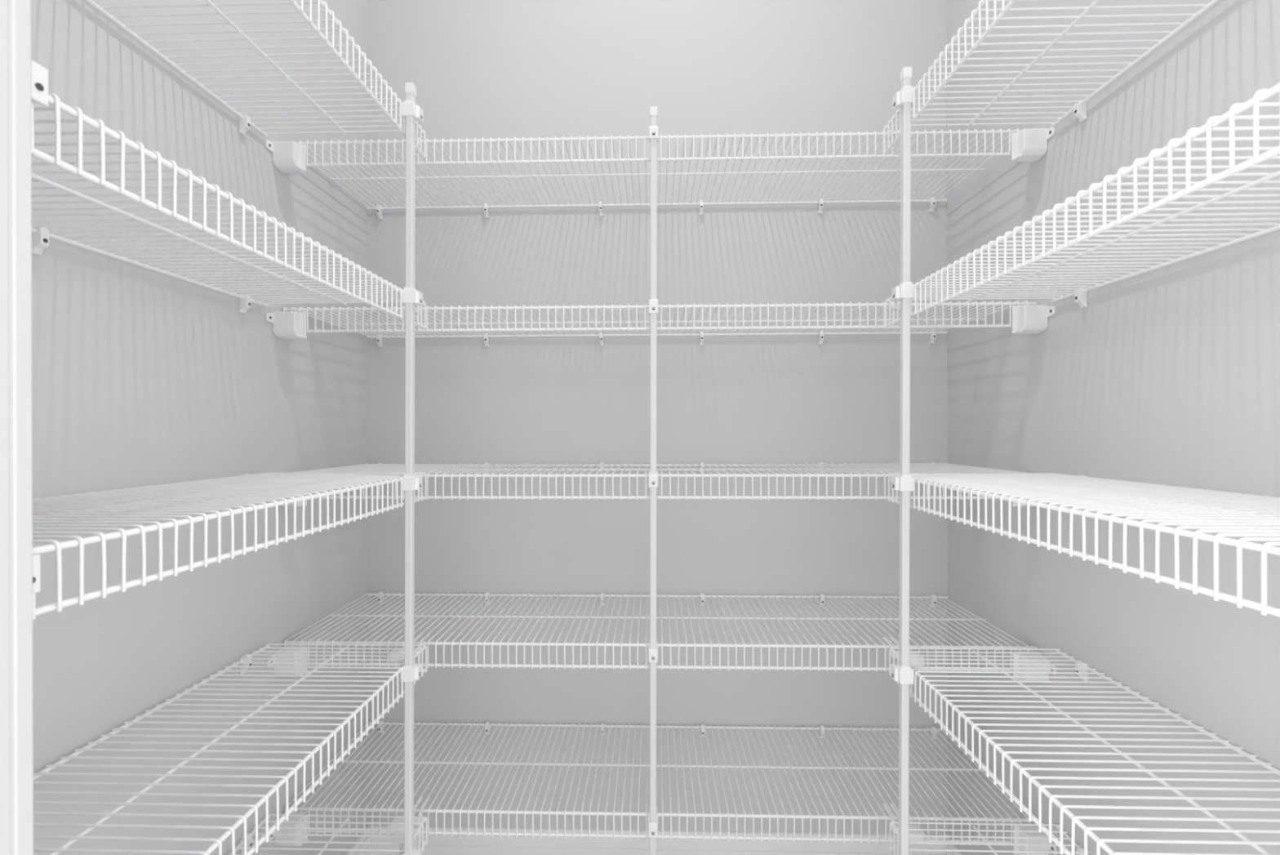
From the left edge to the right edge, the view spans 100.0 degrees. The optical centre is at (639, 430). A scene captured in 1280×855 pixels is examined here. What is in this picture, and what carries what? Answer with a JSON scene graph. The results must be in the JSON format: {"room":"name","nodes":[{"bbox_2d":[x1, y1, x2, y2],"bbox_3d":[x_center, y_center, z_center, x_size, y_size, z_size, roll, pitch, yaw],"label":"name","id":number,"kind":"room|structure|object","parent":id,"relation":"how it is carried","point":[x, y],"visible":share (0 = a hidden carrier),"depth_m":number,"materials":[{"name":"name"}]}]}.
{"room":"pantry","nodes":[
{"label":"pantry","id":0,"kind":"room"},
{"bbox_2d":[31,0,368,854],"bbox_3d":[-0.768,-0.383,0.789,0.100,3.250,1.198,0,0,1],"label":"wall","id":1,"kind":"structure","parent":0,"point":[142,376],"depth_m":0.86,"materials":[{"name":"paint"}]},
{"bbox_2d":[31,224,48,255],"bbox_3d":[-0.713,-0.226,0.638,0.016,0.033,0.012,0,0,1],"label":"clip","id":2,"kind":"object","parent":1,"relation":"attached to","point":[40,239],"visible":0.87,"depth_m":0.64,"materials":[{"name":"white plastic"}]},
{"bbox_2d":[31,93,426,328],"bbox_3d":[-0.563,-0.216,0.666,0.307,0.051,0.695,0,0,1],"label":"wire shelf","id":3,"kind":"object","parent":1,"relation":"attached to","point":[75,112],"visible":0.93,"depth_m":0.61,"materials":[{"name":"white metal"}]},
{"bbox_2d":[32,471,426,619],"bbox_3d":[-0.562,0.105,0.666,0.307,0.051,0.695,0,0,1],"label":"wire shelf","id":4,"kind":"object","parent":1,"relation":"attached to","point":[113,509],"visible":0.96,"depth_m":0.58,"materials":[{"name":"white metal"}]},
{"bbox_2d":[33,643,426,854],"bbox_3d":[-0.561,0.428,0.666,0.307,0.051,0.695,0,0,1],"label":"wire shelf","id":5,"kind":"object","parent":1,"relation":"attached to","point":[254,807],"visible":0.93,"depth_m":0.69,"materials":[{"name":"white metal"}]},
{"bbox_2d":[238,114,250,135],"bbox_3d":[-0.706,-0.546,0.960,0.016,0.033,0.012,0,0,1],"label":"clip","id":6,"kind":"object","parent":1,"relation":"attached to","point":[245,123],"visible":1,"depth_m":0.96,"materials":[{"name":"white plastic"}]},
{"bbox_2d":[239,295,251,313],"bbox_3d":[-0.705,-0.226,0.960,0.016,0.033,0.012,0,0,1],"label":"clip","id":7,"kind":"object","parent":1,"relation":"attached to","point":[245,304],"visible":1,"depth_m":0.96,"materials":[{"name":"white plastic"}]},
{"bbox_2d":[240,653,252,674],"bbox_3d":[-0.703,0.417,0.960,0.016,0.033,0.012,0,0,1],"label":"clip","id":8,"kind":"object","parent":1,"relation":"attached to","point":[245,655],"visible":0.74,"depth_m":0.96,"materials":[{"name":"white plastic"}]},
{"bbox_2d":[240,832,253,853],"bbox_3d":[-0.702,0.739,0.960,0.016,0.033,0.012,0,0,1],"label":"clip","id":9,"kind":"object","parent":1,"relation":"attached to","point":[249,836],"visible":0.62,"depth_m":0.96,"materials":[{"name":"white plastic"}]},
{"bbox_2d":[84,0,425,158],"bbox_3d":[-0.564,-0.536,0.666,0.307,0.051,0.695,0,0,1],"label":"wire shelf","id":10,"kind":"object","parent":1,"relation":"attached to","point":[323,4],"visible":0.94,"depth_m":0.81,"materials":[{"name":"white metal"}]},
{"bbox_2d":[265,140,306,173],"bbox_3d":[-0.685,-0.536,1.047,0.054,0.054,0.054,0,0,1],"label":"wall bracket","id":11,"kind":"object","parent":1,"relation":"attached to","point":[288,157],"visible":1,"depth_m":1.04,"materials":[{"name":"white plastic"}]},
{"bbox_2d":[266,311,306,339],"bbox_3d":[-0.684,-0.206,1.047,0.054,0.054,0.054,0,0,1],"label":"wall bracket","id":12,"kind":"object","parent":1,"relation":"attached to","point":[286,325],"visible":1,"depth_m":1.04,"materials":[{"name":"white plastic"}]},
{"bbox_2d":[266,644,307,675],"bbox_3d":[-0.682,0.454,1.047,0.054,0.054,0.054,0,0,1],"label":"wall bracket","id":13,"kind":"object","parent":1,"relation":"attached to","point":[286,646],"visible":0.56,"depth_m":1.04,"materials":[{"name":"white plastic"}]},
{"bbox_2d":[268,809,308,845],"bbox_3d":[-0.681,0.785,1.047,0.054,0.054,0.054,0,0,1],"label":"wall bracket","id":14,"kind":"object","parent":1,"relation":"attached to","point":[295,837],"visible":0.57,"depth_m":1.04,"materials":[{"name":"white plastic"}]},
{"bbox_2d":[276,495,307,506],"bbox_3d":[-0.683,0.123,1.047,0.054,0.054,0.054,0,0,1],"label":"wall bracket","id":15,"kind":"object","parent":1,"relation":"attached to","point":[299,503],"visible":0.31,"depth_m":1.05,"materials":[{"name":"white plastic"}]},
{"bbox_2d":[226,813,427,854],"bbox_3d":[-0.560,0.749,0.666,0.307,0.051,0.695,0,0,1],"label":"wire shelf","id":16,"kind":"object","parent":1,"relation":"attached to","point":[417,830],"visible":0.8,"depth_m":0.96,"materials":[{"name":"white metal"}]},
{"bbox_2d":[346,826,372,854],"bbox_3d":[-0.705,1.077,0.840,0.015,0.130,1.062,0,0,1],"label":"baseboard","id":17,"kind":"structure","parent":1,"relation":"attached to","point":[356,846],"depth_m":1.33,"materials":[{"name":"white paint"}]},
{"bbox_2d":[377,591,383,604],"bbox_3d":[-0.666,0.431,1.377,0.012,0.033,0.016,0,0,1],"label":"clip","id":18,"kind":"object","parent":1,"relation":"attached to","point":[380,592],"visible":0.73,"depth_m":1.37,"materials":[{"name":"white plastic"}]},
{"bbox_2d":[377,720,384,733],"bbox_3d":[-0.665,0.762,1.377,0.012,0.033,0.016,0,0,1],"label":"clip","id":19,"kind":"object","parent":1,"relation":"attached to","point":[380,725],"visible":0.8,"depth_m":1.37,"materials":[{"name":"white plastic"}]},
{"bbox_2d":[366,0,948,834],"bbox_3d":[0.035,-0.385,1.417,1.714,3.250,0.100,0,0,1],"label":"wall","id":20,"kind":"structure","parent":0,"point":[478,69],"depth_m":1.37,"materials":[{"name":"paint"}]},
{"bbox_2d":[376,204,382,219],"bbox_3d":[-0.668,-0.559,1.377,0.012,0.033,0.016,0,0,1],"label":"clip","id":21,"kind":"object","parent":20,"relation":"attached to","point":[379,211],"visible":1,"depth_m":1.37,"materials":[{"name":"white plastic"}]},
{"bbox_2d":[376,333,383,347],"bbox_3d":[-0.668,-0.230,1.377,0.012,0.033,0.016,0,0,1],"label":"clip","id":22,"kind":"object","parent":20,"relation":"attached to","point":[379,340],"visible":1,"depth_m":1.37,"materials":[{"name":"white plastic"}]},
{"bbox_2d":[483,203,489,217],"bbox_3d":[-0.392,-0.560,1.370,0.012,0.033,0.016,0,0,1],"label":"clip","id":23,"kind":"object","parent":20,"relation":"attached to","point":[486,208],"visible":1,"depth_m":1.37,"materials":[{"name":"white plastic"}]},
{"bbox_2d":[484,333,489,346],"bbox_3d":[-0.391,-0.230,1.370,0.012,0.033,0.016,0,0,1],"label":"clip","id":24,"kind":"object","parent":20,"relation":"attached to","point":[486,335],"visible":1,"depth_m":1.36,"materials":[{"name":"white plastic"}]},
{"bbox_2d":[484,462,489,474],"bbox_3d":[-0.390,0.099,1.370,0.012,0.033,0.016,0,0,1],"label":"clip","id":25,"kind":"object","parent":20,"relation":"attached to","point":[486,463],"visible":0.33,"depth_m":1.36,"materials":[{"name":"white plastic"}]},
{"bbox_2d":[484,720,490,733],"bbox_3d":[-0.388,0.761,1.370,0.012,0.033,0.016,0,0,1],"label":"clip","id":26,"kind":"object","parent":20,"relation":"attached to","point":[487,722],"visible":0.83,"depth_m":1.36,"materials":[{"name":"white plastic"}]},
{"bbox_2d":[484,591,490,604],"bbox_3d":[-0.389,0.430,1.370,0.012,0.033,0.016,0,0,1],"label":"clip","id":27,"kind":"object","parent":20,"relation":"attached to","point":[486,594],"visible":0.82,"depth_m":1.36,"materials":[{"name":"white plastic"}]},
{"bbox_2d":[599,201,604,216],"bbox_3d":[-0.099,-0.561,1.362,0.012,0.033,0.016,0,0,1],"label":"clip","id":28,"kind":"object","parent":20,"relation":"attached to","point":[601,206],"visible":1,"depth_m":1.36,"materials":[{"name":"white plastic"}]},
{"bbox_2d":[599,332,604,346],"bbox_3d":[-0.098,-0.231,1.362,0.012,0.033,0.016,0,0,1],"label":"clip","id":29,"kind":"object","parent":20,"relation":"attached to","point":[601,335],"visible":0.98,"depth_m":1.36,"materials":[{"name":"white plastic"}]},
{"bbox_2d":[600,462,604,474],"bbox_3d":[-0.097,0.099,1.362,0.012,0.033,0.016,0,0,1],"label":"clip","id":30,"kind":"object","parent":20,"relation":"attached to","point":[602,472],"visible":0.55,"depth_m":1.36,"materials":[{"name":"white plastic"}]},
{"bbox_2d":[600,592,604,605],"bbox_3d":[-0.096,0.429,1.362,0.012,0.033,0.016,0,0,1],"label":"clip","id":31,"kind":"object","parent":20,"relation":"attached to","point":[601,593],"visible":0.8,"depth_m":1.35,"materials":[{"name":"white plastic"}]},
{"bbox_2d":[600,722,605,735],"bbox_3d":[-0.095,0.760,1.362,0.012,0.033,0.016,0,0,1],"label":"clip","id":32,"kind":"object","parent":20,"relation":"attached to","point":[602,723],"visible":0.87,"depth_m":1.36,"materials":[{"name":"white plastic"}]},
{"bbox_2d":[284,720,1033,845],"bbox_3d":[0.032,0.770,1.204,1.469,0.051,0.320,0,0,1],"label":"wire shelf","id":33,"kind":"object","parent":20,"relation":"attached to","point":[468,811],"visible":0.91,"depth_m":1.12,"materials":[{"name":"white metal"}]},
{"bbox_2d":[390,796,430,833],"bbox_3d":[-0.453,0.761,1.062,0.056,0.031,0.061,0,0,1],"label":"connector","id":34,"kind":"object","parent":33,"relation":"attached to","point":[396,819],"visible":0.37,"depth_m":1.04,"materials":[{"name":"white plastic"}]},
{"bbox_2d":[882,803,924,841],"bbox_3d":[0.507,0.758,1.038,0.056,0.031,0.061,0,0,1],"label":"connector","id":35,"kind":"object","parent":33,"relation":"attached to","point":[915,826],"visible":0.48,"depth_m":1.01,"materials":[{"name":"white plastic"}]},
{"bbox_2d":[296,128,1021,209],"bbox_3d":[0.028,-0.551,1.204,1.469,0.051,0.320,0,0,1],"label":"wire shelf","id":36,"kind":"object","parent":20,"relation":"attached to","point":[975,131],"visible":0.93,"depth_m":1.11,"materials":[{"name":"white metal"}]},
{"bbox_2d":[415,137,427,148],"bbox_3d":[-0.441,-0.566,1.065,0.021,0.019,0.055,0,0,1],"label":"connector","id":37,"kind":"object","parent":36,"relation":"attached to","point":[419,139],"visible":0.31,"depth_m":1.05,"materials":[{"name":"white plastic"}]},
{"bbox_2d":[880,129,899,140],"bbox_3d":[0.488,-0.569,1.041,0.021,0.019,0.055,0,0,1],"label":"connector","id":38,"kind":"object","parent":36,"relation":"attached to","point":[890,131],"visible":0.37,"depth_m":1.02,"materials":[{"name":"white plastic"}]},
{"bbox_2d":[368,824,950,854],"bbox_3d":[0.038,1.078,1.360,1.474,0.124,0.015,0,0,1],"label":"baseboard","id":39,"kind":"structure","parent":20,"relation":"attached to","point":[448,844],"depth_m":1.36,"materials":[{"name":"white paint"}]},
{"bbox_2d":[282,300,1036,337],"bbox_3d":[0.029,-0.221,1.204,1.469,0.051,0.320,0,0,1],"label":"wire shelf","id":40,"kind":"object","parent":20,"relation":"attached to","point":[1001,303],"visible":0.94,"depth_m":1.06,"materials":[{"name":"white metal"}]},
{"bbox_2d":[414,306,422,314],"bbox_3d":[-0.440,-0.237,1.065,0.021,0.019,0.055,0,0,1],"label":"connector","id":41,"kind":"object","parent":40,"relation":"attached to","point":[419,307],"visible":0.3,"depth_m":1.05,"materials":[{"name":"white plastic"}]},
{"bbox_2d":[890,301,900,310],"bbox_3d":[0.489,-0.239,1.041,0.021,0.019,0.055,0,0,1],"label":"connector","id":42,"kind":"object","parent":40,"relation":"attached to","point":[891,303],"visible":0.43,"depth_m":1.02,"materials":[{"name":"white plastic"}]},
{"bbox_2d":[284,591,1037,671],"bbox_3d":[0.031,0.440,1.204,1.469,0.051,0.320,0,0,1],"label":"wire shelf","id":43,"kind":"object","parent":20,"relation":"attached to","point":[325,642],"visible":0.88,"depth_m":1.10,"materials":[{"name":"white metal"}]},
{"bbox_2d":[389,633,429,662],"bbox_3d":[-0.454,0.430,1.062,0.056,0.031,0.061,0,0,1],"label":"connector","id":44,"kind":"object","parent":43,"relation":"attached to","point":[420,634],"visible":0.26,"depth_m":1.04,"materials":[{"name":"white plastic"}]},
{"bbox_2d":[882,636,924,666],"bbox_3d":[0.506,0.427,1.038,0.056,0.031,0.061,0,0,1],"label":"connector","id":45,"kind":"object","parent":43,"relation":"attached to","point":[883,637],"visible":0.39,"depth_m":1.01,"materials":[{"name":"white plastic"}]},
{"bbox_2d":[298,462,1026,499],"bbox_3d":[0.030,0.109,1.204,1.469,0.051,0.320,0,0,1],"label":"wire shelf","id":46,"kind":"object","parent":20,"relation":"attached to","point":[914,467],"visible":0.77,"depth_m":1.06,"materials":[{"name":"white metal"}]},
{"bbox_2d":[881,471,896,482],"bbox_3d":[0.490,0.090,1.041,0.021,0.019,0.055,0,0,1],"label":"connector","id":47,"kind":"object","parent":46,"relation":"attached to","point":[882,471],"visible":0.2,"depth_m":1.05,"materials":[{"name":"white plastic"}]},
{"bbox_2d":[698,200,703,215],"bbox_3d":[0.155,-0.562,1.356,0.012,0.033,0.016,0,0,1],"label":"clip","id":48,"kind":"object","parent":20,"relation":"attached to","point":[701,202],"visible":1,"depth_m":1.35,"materials":[{"name":"white plastic"}]},
{"bbox_2d":[698,331,703,345],"bbox_3d":[0.156,-0.232,1.356,0.012,0.033,0.016,0,0,1],"label":"clip","id":49,"kind":"object","parent":20,"relation":"attached to","point":[701,335],"visible":1,"depth_m":1.35,"materials":[{"name":"white plastic"}]},
{"bbox_2d":[699,592,704,605],"bbox_3d":[0.158,0.429,1.356,0.012,0.033,0.016,0,0,1],"label":"clip","id":50,"kind":"object","parent":20,"relation":"attached to","point":[702,594],"visible":0.87,"depth_m":1.35,"materials":[{"name":"white plastic"}]},
{"bbox_2d":[699,462,704,474],"bbox_3d":[0.157,0.098,1.356,0.012,0.033,0.016,0,0,1],"label":"clip","id":51,"kind":"object","parent":20,"relation":"attached to","point":[702,464],"visible":0.58,"depth_m":1.35,"materials":[{"name":"white plastic"}]},
{"bbox_2d":[700,723,705,736],"bbox_3d":[0.159,0.759,1.356,0.012,0.033,0.016,0,0,1],"label":"clip","id":52,"kind":"object","parent":20,"relation":"attached to","point":[703,731],"visible":0.98,"depth_m":1.35,"materials":[{"name":"white plastic"}]},
{"bbox_2d":[817,199,823,213],"bbox_3d":[0.454,-0.562,1.348,0.012,0.033,0.016,0,0,1],"label":"clip","id":53,"kind":"object","parent":20,"relation":"attached to","point":[820,205],"visible":1,"depth_m":1.34,"materials":[{"name":"white plastic"}]},
{"bbox_2d":[817,330,823,344],"bbox_3d":[0.455,-0.233,1.348,0.012,0.033,0.016,0,0,1],"label":"clip","id":54,"kind":"object","parent":20,"relation":"attached to","point":[821,332],"visible":1,"depth_m":1.34,"materials":[{"name":"white plastic"}]},
{"bbox_2d":[818,724,824,737],"bbox_3d":[0.457,0.758,1.348,0.012,0.033,0.016,0,0,1],"label":"clip","id":55,"kind":"object","parent":20,"relation":"attached to","point":[822,727],"visible":0.82,"depth_m":1.34,"materials":[{"name":"white plastic"}]},
{"bbox_2d":[818,593,824,606],"bbox_3d":[0.456,0.428,1.348,0.012,0.033,0.016,0,0,1],"label":"clip","id":56,"kind":"object","parent":20,"relation":"attached to","point":[822,595],"visible":0.85,"depth_m":1.34,"materials":[{"name":"white plastic"}]},
{"bbox_2d":[928,197,935,212],"bbox_3d":[0.730,-0.563,1.341,0.012,0.033,0.016,0,0,1],"label":"clip","id":57,"kind":"object","parent":20,"relation":"attached to","point":[932,203],"visible":1,"depth_m":1.34,"materials":[{"name":"white plastic"}]},
{"bbox_2d":[928,329,936,343],"bbox_3d":[0.731,-0.234,1.341,0.012,0.033,0.016,0,0,1],"label":"clip","id":58,"kind":"object","parent":20,"relation":"attached to","point":[933,335],"visible":0.99,"depth_m":1.34,"materials":[{"name":"white plastic"}]},
{"bbox_2d":[929,594,937,607],"bbox_3d":[0.733,0.427,1.341,0.012,0.033,0.016,0,0,1],"label":"clip","id":59,"kind":"object","parent":20,"relation":"attached to","point":[931,595],"visible":0.8,"depth_m":1.34,"materials":[{"name":"white plastic"}]},
{"bbox_2d":[930,725,937,739],"bbox_3d":[0.734,0.758,1.341,0.012,0.033,0.016,0,0,1],"label":"clip","id":60,"kind":"object","parent":20,"relation":"attached to","point":[933,727],"visible":0.74,"depth_m":1.34,"materials":[{"name":"white plastic"}]},
{"bbox_2d":[946,0,1279,854],"bbox_3d":[0.805,-0.387,0.748,0.100,3.250,1.198,0,0,1],"label":"wall","id":61,"kind":"structure","parent":0,"point":[1169,375],"depth_m":0.84,"materials":[{"name":"paint"}]},
{"bbox_2d":[946,838,963,854],"bbox_3d":[0.753,1.076,0.802,0.015,0.124,1.062,0,0,1],"label":"baseboard","id":62,"kind":"structure","parent":61,"relation":"attached to","point":[948,846],"depth_m":1.31,"materials":[{"name":"white paint"}]},
{"bbox_2d":[889,821,1089,854],"bbox_3d":[0.602,0.742,0.636,0.307,0.051,0.695,0,0,1],"label":"wire shelf","id":63,"kind":"object","parent":61,"relation":"attached to","point":[891,823],"visible":0.73,"depth_m":0.95,"materials":[{"name":"white metal"}]},
{"bbox_2d":[1012,497,1048,506],"bbox_3d":[0.736,0.119,1.010,0.054,0.054,0.054,0,0,1],"label":"wall bracket","id":64,"kind":"object","parent":61,"relation":"attached to","point":[1015,504],"visible":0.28,"depth_m":1.02,"materials":[{"name":"white plastic"}]},
{"bbox_2d":[1011,126,1055,162],"bbox_3d":[0.734,-0.540,1.010,0.054,0.054,0.054,0,0,1],"label":"wall bracket","id":65,"kind":"object","parent":61,"relation":"attached to","point":[1028,144],"visible":1,"depth_m":1.00,"materials":[{"name":"white plastic"}]},
{"bbox_2d":[1011,304,1055,333],"bbox_3d":[0.735,-0.211,1.010,0.054,0.054,0.054,0,0,1],"label":"wall bracket","id":66,"kind":"object","parent":61,"relation":"attached to","point":[1026,318],"visible":1,"depth_m":1.00,"materials":[{"name":"white plastic"}]},
{"bbox_2d":[1013,649,1057,680],"bbox_3d":[0.737,0.450,1.010,0.054,0.054,0.054,0,0,1],"label":"wall bracket","id":67,"kind":"object","parent":61,"relation":"attached to","point":[1032,651],"visible":0.55,"depth_m":1.00,"materials":[{"name":"white plastic"}]},
{"bbox_2d":[1013,821,1057,854],"bbox_3d":[0.738,0.781,1.010,0.054,0.054,0.054,0,0,1],"label":"wall bracket","id":68,"kind":"object","parent":61,"relation":"attached to","point":[1020,847],"visible":0.59,"depth_m":1.01,"materials":[{"name":"white plastic"}]},
{"bbox_2d":[884,0,1219,153],"bbox_3d":[0.592,-0.533,0.636,0.307,0.051,0.695,0,0,1],"label":"wire shelf","id":69,"kind":"object","parent":61,"relation":"attached to","point":[1004,9],"visible":0.93,"depth_m":0.80,"materials":[{"name":"white metal"}]},
{"bbox_2d":[1074,99,1087,122],"bbox_3d":[0.751,-0.544,0.916,0.016,0.033,0.012,0,0,1],"label":"clip","id":70,"kind":"object","parent":61,"relation":"attached to","point":[1080,111],"visible":1,"depth_m":0.91,"materials":[{"name":"white plastic"}]},
{"bbox_2d":[1074,287,1088,307],"bbox_3d":[0.751,-0.226,0.916,0.016,0.033,0.012,0,0,1],"label":"clip","id":71,"kind":"object","parent":61,"relation":"attached to","point":[1081,298],"visible":1,"depth_m":0.91,"materials":[{"name":"white plastic"}]},
{"bbox_2d":[1075,660,1088,680],"bbox_3d":[0.753,0.412,0.916,0.016,0.033,0.012,0,0,1],"label":"clip","id":72,"kind":"object","parent":61,"relation":"attached to","point":[1080,661],"visible":0.66,"depth_m":0.91,"materials":[{"name":"white plastic"}]},
{"bbox_2d":[884,83,1279,327],"bbox_3d":[0.594,-0.215,0.636,0.307,0.051,0.695,0,0,1],"label":"wire shelf","id":73,"kind":"object","parent":61,"relation":"attached to","point":[1260,95],"visible":0.94,"depth_m":0.61,"materials":[{"name":"white metal"}]},
{"bbox_2d":[1075,847,1088,854],"bbox_3d":[0.754,0.731,0.916,0.016,0.033,0.012,0,0,1],"label":"clip","id":74,"kind":"object","parent":61,"relation":"attached to","point":[1078,849],"visible":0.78,"depth_m":0.92,"materials":[{"name":"white plastic"}]},
{"bbox_2d":[888,472,1279,616],"bbox_3d":[0.599,0.104,0.636,0.307,0.051,0.695,0,0,1],"label":"wire shelf","id":75,"kind":"object","parent":61,"relation":"attached to","point":[1235,513],"visible":0.96,"depth_m":0.57,"materials":[{"name":"white metal"}]},
{"bbox_2d":[888,647,1279,854],"bbox_3d":[0.601,0.423,0.636,0.307,0.051,0.695,0,0,1],"label":"wire shelf","id":76,"kind":"object","parent":61,"relation":"attached to","point":[1042,788],"visible":0.92,"depth_m":0.68,"materials":[{"name":"white metal"}]},
{"bbox_3d":[-0.025,1.190,-1.116,4.474,0.100,4.968,0,0,1],"label":"floor","id":77,"kind":"structure","parent":0,"visible":0},
{"bbox_2d":[399,82,422,854],"bbox_3d":[-0.398,0.274,0.927,0.037,1.735,0.027,0,0,1],"label":"support pole","id":78,"kind":"object","parent":77,"relation":"on","point":[412,113],"visible":0.98,"depth_m":0.92,"materials":[{"name":"white metal"}]},
{"bbox_2d":[648,106,657,854],"bbox_3d":[0.025,0.259,1.044,0.023,1.762,0.034,0,0,1],"label":"support pole","id":79,"kind":"object","parent":77,"relation":"on","point":[653,129],"visible":1,"depth_m":1.03,"materials":[{"name":"white metal"}]},
{"bbox_2d":[890,66,915,854],"bbox_3d":[0.440,0.271,0.893,0.037,1.736,0.027,0,0,1],"label":"support pole","id":80,"kind":"object","parent":77,"relation":"on","point":[903,673],"visible":0.99,"depth_m":0.88,"materials":[{"name":"white metal"}]},
{"bbox_3d":[0.005,-0.385,0.245,1.474,3.050,0.090,0,0,1],"label":"wall","id":81,"kind":"structure","parent":0,"visible":0},
{"bbox_2d":[0,0,33,854],"bbox_3d":[-0.347,0.111,0.252,0.020,2.060,0.095,0,0,1],"label":"trim","id":82,"kind":"structure","parent":81,"relation":"attached to","point":[16,656],"depth_m":0.29,"materials":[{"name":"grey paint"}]},
{"bbox_2d":[32,554,40,593],"bbox_3d":[-0.420,0.098,0.335,0.019,0.038,0.067,0,0,1],"label":"plate","id":83,"kind":"object","parent":81,"relation":"attached to","point":[36,557],"visible":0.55,"depth_m":0.36,"materials":[{"name":"white plastic"}]},
{"bbox_2d":[31,59,48,106],"bbox_3d":[-0.421,-0.238,0.338,0.019,0.038,0.073,0,0,1],"label":"plate","id":84,"kind":"object","parent":81,"relation":"attached to","point":[39,74],"visible":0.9,"depth_m":0.37,"materials":[{"name":"white plastic"}]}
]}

